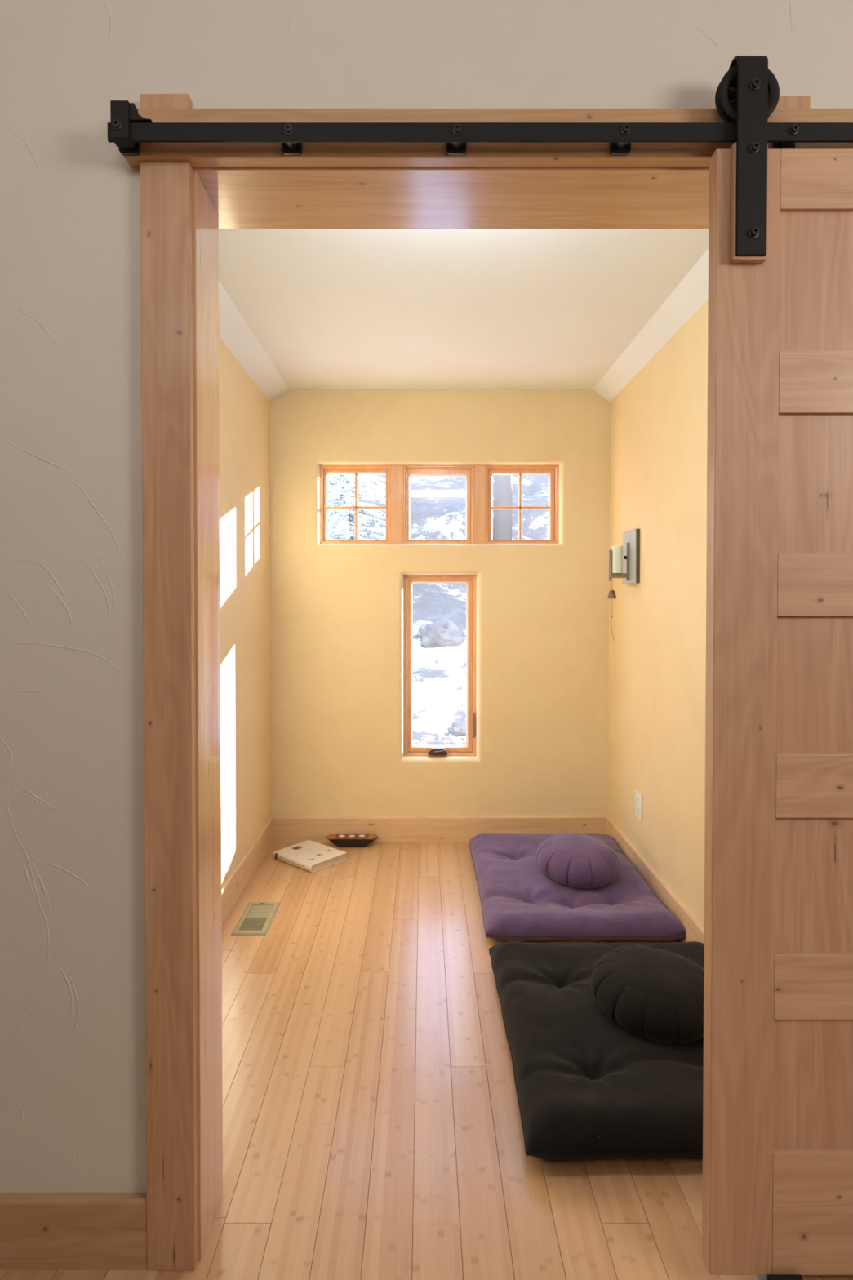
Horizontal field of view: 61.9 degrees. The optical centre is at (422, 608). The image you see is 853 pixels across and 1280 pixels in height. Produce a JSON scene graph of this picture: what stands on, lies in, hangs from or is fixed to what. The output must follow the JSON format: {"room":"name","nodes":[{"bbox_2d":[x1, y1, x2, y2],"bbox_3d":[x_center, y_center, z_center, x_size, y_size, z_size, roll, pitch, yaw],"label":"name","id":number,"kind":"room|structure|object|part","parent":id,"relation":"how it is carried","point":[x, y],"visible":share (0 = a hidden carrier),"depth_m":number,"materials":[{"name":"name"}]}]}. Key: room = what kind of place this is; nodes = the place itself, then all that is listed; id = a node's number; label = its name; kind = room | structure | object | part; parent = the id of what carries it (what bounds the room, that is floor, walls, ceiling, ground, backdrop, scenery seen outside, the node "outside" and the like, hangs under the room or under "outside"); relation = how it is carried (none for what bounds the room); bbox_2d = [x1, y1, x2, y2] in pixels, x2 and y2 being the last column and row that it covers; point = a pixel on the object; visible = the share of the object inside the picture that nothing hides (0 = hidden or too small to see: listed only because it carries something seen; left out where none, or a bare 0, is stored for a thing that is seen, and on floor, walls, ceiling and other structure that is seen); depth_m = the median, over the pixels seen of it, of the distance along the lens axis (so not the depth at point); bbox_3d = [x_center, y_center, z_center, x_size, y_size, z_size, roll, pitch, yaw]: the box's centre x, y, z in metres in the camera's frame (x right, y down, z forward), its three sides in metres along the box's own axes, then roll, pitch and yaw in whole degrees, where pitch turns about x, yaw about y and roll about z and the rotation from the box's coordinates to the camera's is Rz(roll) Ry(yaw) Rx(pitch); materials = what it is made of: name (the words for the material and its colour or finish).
{"room":"hallway","nodes":[
{"label":"hallway","id":0,"kind":"room"},
{"bbox_2d":[218,337,271,887],"bbox_3d":[-0.869,0.107,2.652,0.120,2.403,2.300,0,1,0],"label":"wall","id":1,"kind":"structure","parent":0,"point":[245,562],"depth_m":3.18,"materials":[{"name":"yellow paint"}]},
{"bbox_2d":[221,817,273,926],"bbox_3d":[-0.802,1.192,2.661,0.013,0.134,2.240,0,1,0],"label":"baseboard","id":2,"kind":"structure","parent":1,"relation":"attached to","point":[234,886],"depth_m":3.19,"materials":[{"name":"brown wood"}]},
{"bbox_2d":[0,0,852,1192],"bbox_3d":[0.275,-0.078,1.446,4.950,2.810,0.149,0,1,0],"label":"wall","id":3,"kind":"structure","parent":0,"point":[73,1057],"depth_m":1.37,"materials":[{"name":"beige paint"}]},
{"bbox_2d":[0,1192,146,1270],"bbox_3d":[-1.367,1.211,1.383,1.667,0.135,0.020,0,1,0],"label":"baseboard","id":4,"kind":"structure","parent":3,"relation":"attached to","point":[39,1231],"depth_m":1.37,"materials":[{"name":"brown wood"}]},
{"bbox_2d":[106,100,852,155],"bbox_3d":[0.689,-0.877,1.297,2.521,0.068,0.056,0,1,0],"label":"door track","id":5,"kind":"object","parent":3,"relation":"attached to","point":[126,129],"visible":0.99,"depth_m":1.29,"materials":[{"name":"black metal"}]},
{"bbox_2d":[702,55,852,1275],"bbox_3d":[1.134,0.123,1.308,1.202,2.235,0.068,0,1,0],"label":"door","id":6,"kind":"structure","parent":5,"relation":"hanging from","point":[778,1100],"depth_m":1.31,"materials":[{"name":"brown wood"}]},
{"bbox_3d":[1.134,1.125,1.339,0.968,0.230,0.037,0,1,0],"label":"rail","id":7,"kind":"part","parent":6,"relation":"part of","materials":[{"name":"brown wood"}]},
{"bbox_3d":[1.134,0.885,1.336,0.972,0.254,0.019,0,1,0],"label":"panel","id":8,"kind":"part","parent":6,"relation":"part of","materials":[{"name":"brown wood"}]},
{"bbox_3d":[1.134,0.700,1.333,0.968,0.121,0.037,0,1,0],"label":"rail","id":9,"kind":"part","parent":6,"relation":"part of","materials":[{"name":"brown wood"}]},
{"bbox_3d":[1.134,0.513,1.330,0.972,0.258,0.019,0,1,0],"label":"panel","id":10,"kind":"part","parent":6,"relation":"part of","materials":[{"name":"brown wood"}]},
{"bbox_3d":[1.134,0.327,1.327,0.968,0.117,0.037,0,1,0],"label":"rail","id":11,"kind":"part","parent":6,"relation":"part of","materials":[{"name":"brown wood"}]},
{"bbox_3d":[1.134,0.141,1.324,0.972,0.258,0.019,0,1,0],"label":"panel","id":12,"kind":"part","parent":6,"relation":"part of","materials":[{"name":"brown wood"}]},
{"bbox_3d":[1.134,-0.044,1.321,0.968,0.115,0.037,0,1,0],"label":"rail","id":13,"kind":"part","parent":6,"relation":"part of","materials":[{"name":"brown wood"}]},
{"bbox_3d":[1.134,-0.229,1.318,0.972,0.260,0.019,0,1,0],"label":"panel","id":14,"kind":"part","parent":6,"relation":"part of","materials":[{"name":"brown wood"}]},
{"bbox_3d":[1.134,-0.414,1.315,0.968,0.113,0.037,0,1,0],"label":"rail","id":15,"kind":"part","parent":6,"relation":"part of","materials":[{"name":"brown wood"}]},
{"bbox_3d":[1.134,-0.599,1.312,0.972,0.260,0.019,0,1,0],"label":"panel","id":16,"kind":"part","parent":6,"relation":"part of","materials":[{"name":"brown wood"}]},
{"bbox_3d":[1.134,-0.781,1.309,0.968,0.109,0.037,0,1,0],"label":"rail","id":17,"kind":"part","parent":6,"relation":"part of","materials":[{"name":"brown wood"}]},
{"bbox_2d":[124,93,852,1271],"bbox_3d":[0.696,0.153,1.468,2.508,2.247,0.254,0,1,0],"label":"door frame","id":18,"kind":"structure","parent":3,"relation":"attached to","point":[166,224],"depth_m":1.36,"materials":[{"name":"brown wood"}]},
{"bbox_2d":[0,841,852,1279],"bbox_3d":[0.255,1.413,0.772,6.111,0.250,6.300,0,1,0],"label":"floor","id":19,"kind":"structure","parent":0,"point":[371,1122],"depth_m":1.76,"materials":[{"name":"brown wood"}]},
{"bbox_2d":[231,902,279,934],"bbox_3d":[-0.672,1.251,2.881,0.133,0.007,0.287,0,1,0],"label":"floor vent","id":20,"kind":"object","parent":19,"relation":"in","point":[257,917],"visible":1,"depth_m":2.87,"materials":[{"name":"beige metal"}]},
{"bbox_2d":[273,840,346,872],"bbox_3d":[-0.560,1.226,3.527,0.286,0.036,0.231,1,1,40],"label":"book","id":21,"kind":"object","parent":19,"relation":"on","point":[308,855],"visible":1,"depth_m":3.49,"materials":[{"name":"beige paper"}]},
{"bbox_2d":[292,845,302,849],"bbox_3d":[-0.635,1.207,3.585,0.036,0.001,0.045,1,1,40],"label":"picture","id":22,"kind":"object","parent":21,"relation":"on","point":[296,847],"depth_m":3.59},
{"bbox_2d":[325,834,377,847],"bbox_3d":[-0.371,1.218,3.720,0.274,0.048,0.078,0,1,0],"label":"tray","id":23,"kind":"object","parent":19,"relation":"on","point":[346,842],"visible":1,"depth_m":3.69,"materials":[{"name":"black paint"}]},
{"bbox_2d":[468,833,685,942],"bbox_3d":[0.608,1.198,3.157,0.754,0.102,1.042,0,1,0],"label":"floor cushion","id":24,"kind":"object","parent":19,"relation":"on","point":[519,902],"visible":0.85,"depth_m":2.88,"materials":[{"name":"fabric"}]},
{"bbox_2d":[536,832,619,888],"bbox_3d":[0.673,1.091,3.090,0.352,0.169,0.353,0,1,0],"label":"round cushion","id":25,"kind":"object","parent":24,"relation":"on","point":[573,860],"visible":1,"depth_m":2.98,"materials":[{"name":"fabric"}]},
{"bbox_2d":[488,941,704,1160],"bbox_3d":[0.614,1.211,2.054,0.770,0.112,0.918,0,1,0],"label":"floor cushion","id":26,"kind":"object","parent":19,"relation":"on","point":[588,1086],"visible":0.56,"depth_m":1.83,"materials":[{"name":"fabric"}]},
{"bbox_2d":[591,944,704,1043],"bbox_3d":[0.674,1.109,2.064,0.365,0.156,0.366,0,1,0],"label":"round cushion","id":27,"kind":"object","parent":26,"relation":"on","point":[655,994],"visible":0.93,"depth_m":1.97,"materials":[{"name":"fabric"}]},
{"bbox_2d":[755,1274,803,1279],"bbox_3d":[0.669,1.256,1.322,0.062,0.046,0.081,0,1,0],"label":"guide","id":28,"kind":"object","parent":19,"relation":"on","point":[769,1277],"visible":0.76,"depth_m":1.31,"materials":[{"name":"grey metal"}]},
{"bbox_3d":[0.669,1.277,1.323,0.062,0.004,0.081,0,1,0],"label":"plate","id":29,"kind":"part","parent":28,"relation":"part of","materials":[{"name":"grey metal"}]},
{"bbox_2d":[270,390,609,815],"bbox_3d":[0.090,-0.052,3.841,2.038,2.683,0.122,0,1,0],"label":"wall","id":30,"kind":"structure","parent":0,"point":[542,702],"depth_m":3.78,"materials":[{"name":"yellow paint"}]},
{"bbox_2d":[320,465,390,543],"bbox_3d":[-0.364,-0.559,3.856,0.379,0.423,0.068,0,1,0],"label":"window","id":31,"kind":"structure","parent":30,"relation":"in","point":[325,470],"depth_m":3.84,"materials":[{"name":"brown wood"}]},
{"bbox_2d":[390,465,403,543],"bbox_3d":[-0.140,-0.559,3.855,0.070,0.423,0.070,0,1,0],"label":"window mullion","id":32,"kind":"structure","parent":30,"relation":"attached to","point":[396,471],"depth_m":3.82,"materials":[{"name":"brown wood"}]},
{"bbox_2d":[403,465,474,543],"bbox_3d":[0.086,-0.559,3.856,0.382,0.423,0.068,0,1,0],"label":"window","id":33,"kind":"structure","parent":30,"relation":"in","point":[467,471],"depth_m":3.84,"materials":[{"name":"brown wood"}]},
{"bbox_2d":[271,815,608,841],"bbox_3d":[0.090,1.174,3.790,1.798,0.134,0.018,0,1,0],"label":"baseboard","id":34,"kind":"structure","parent":30,"relation":"attached to","point":[286,828],"depth_m":3.78,"materials":[{"name":"brown wood"}]},
{"bbox_2d":[403,574,476,755],"bbox_3d":[0.091,0.308,3.852,0.394,0.979,0.102,0,1,0],"label":"window","id":35,"kind":"structure","parent":30,"relation":"in","point":[469,749],"depth_m":3.85,"materials":[{"name":"brown wood"}]},
{"bbox_3d":[0.275,0.629,3.831,0.012,0.135,0.022,1,1,32],"label":"lock lever","id":36,"kind":"part","parent":35,"relation":"part of","materials":[{"name":"brown wood"}]},
{"bbox_2d":[474,465,485,543],"bbox_3d":[0.307,-0.559,3.855,0.060,0.423,0.070,0,1,0],"label":"window mullion","id":37,"kind":"structure","parent":30,"relation":"attached to","point":[479,470],"depth_m":3.82,"materials":[{"name":"brown wood"}]},
{"bbox_2d":[485,465,559,543],"bbox_3d":[0.534,-0.559,3.856,0.393,0.423,0.068,0,1,0],"label":"window","id":38,"kind":"structure","parent":30,"relation":"in","point":[553,471],"depth_m":3.84,"materials":[{"name":"brown wood"}]},
{"bbox_2d":[218,229,708,401],"bbox_3d":[0.090,-1.166,2.622,2.058,0.184,2.279,0,1,0],"label":"ceiling","id":39,"kind":"structure","parent":0,"point":[300,309],"depth_m":2.65,"materials":[{"name":"white paint"}]},
{"bbox_2d":[608,299,708,928],"bbox_3d":[1.049,0.107,2.652,0.120,2.403,2.300,0,1,0],"label":"wall","id":40,"kind":"structure","parent":0,"point":[659,420],"depth_m":2.90,"materials":[{"name":"yellow paint"}]},
{"bbox_2d":[608,528,639,583],"bbox_3d":[0.933,-0.242,3.342,0.112,0.248,0.205,0,1,0],"label":"wall sconce","id":41,"kind":"object","parent":40,"relation":"attached to","point":[624,559],"visible":1,"depth_m":3.32,"materials":[{"name":"grey metal"}]},
{"bbox_2d":[608,573,616,640],"bbox_3d":[0.885,-0.007,3.329,0.041,0.319,0.041,0,1,0],"label":"bell","id":42,"kind":"object","parent":41,"relation":"hanging from","point":[611,594],"visible":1,"depth_m":3.32,"materials":[{"name":"brown metal"}]},
{"bbox_3d":[0.913,-0.230,3.342,0.052,0.128,0.052,0,1,0],"label":"lamp shade","id":43,"kind":"part","parent":41,"relation":"part of","materials":[{"name":"beige glass"}]},
{"bbox_3d":[0.921,-0.154,3.343,0.076,0.022,0.022,0,1,0],"label":"arm","id":44,"kind":"part","parent":41,"relation":"part of","materials":[{"name":"brown metal"}]},
{"bbox_3d":[0.970,-0.242,3.342,0.004,0.248,0.205,0,1,0],"label":"plate","id":45,"kind":"part","parent":41,"relation":"part of","materials":[{"name":"grey metal"}]},
{"bbox_2d":[635,789,642,821],"bbox_3d":[0.985,0.898,3.248,0.008,0.122,0.086,0,1,0],"label":"wall outlet","id":46,"kind":"object","parent":40,"relation":"attached to","point":[638,796],"visible":1,"depth_m":3.23,"materials":[{"name":"white plastic"}]},
{"bbox_2d":[606,817,704,943],"bbox_3d":[0.983,1.192,2.661,0.013,0.134,2.240,0,1,0],"label":"baseboard","id":47,"kind":"structure","parent":40,"relation":"attached to","point":[695,931],"depth_m":2.94,"materials":[{"name":"brown wood"}]},
{"label":"outside","id":48,"kind":"structure","parent":0,"visible":0},
{"bbox_2d":[328,474,548,750],"bbox_3d":[0.000,-6.922,51.885,208.080,15.740,96.115,0,1,0],"label":"ground","id":49,"kind":"structure","parent":48,"point":[437,504],"depth_m":11.24,"materials":[{"name":"white snow"}]},
{"bbox_2d":[328,474,412,540],"bbox_3d":[-1.286,-2.828,11.958,2.528,4.600,2.526,0,1,0],"label":"conifer","id":50,"kind":"object","parent":49,"relation":"on","point":[347,531],"visible":0.22,"depth_m":11.88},
{"bbox_2d":[418,618,464,647],"bbox_3d":[0.250,0.377,9.759,0.627,0.474,0.624,0,1,0],"label":"boulder","id":51,"kind":"object","parent":49,"relation":"on","point":[441,633],"visible":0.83,"depth_m":9.52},
{"bbox_2d":[447,720,466,736],"bbox_3d":[0.425,1.249,7.422,0.338,0.141,0.310,0,1,0],"label":"boulder","id":52,"kind":"object","parent":49,"relation":"on","point":[458,728],"visible":0.59,"depth_m":7.31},
{"bbox_2d":[493,475,512,540],"bbox_3d":[1.629,-3.803,12.468,1.768,6.004,1.301,-1,1,-42],"label":"bare tree","id":53,"kind":"object","parent":49,"relation":"on","point":[503,484],"visible":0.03,"depth_m":12.83,"materials":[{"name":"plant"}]}
]}

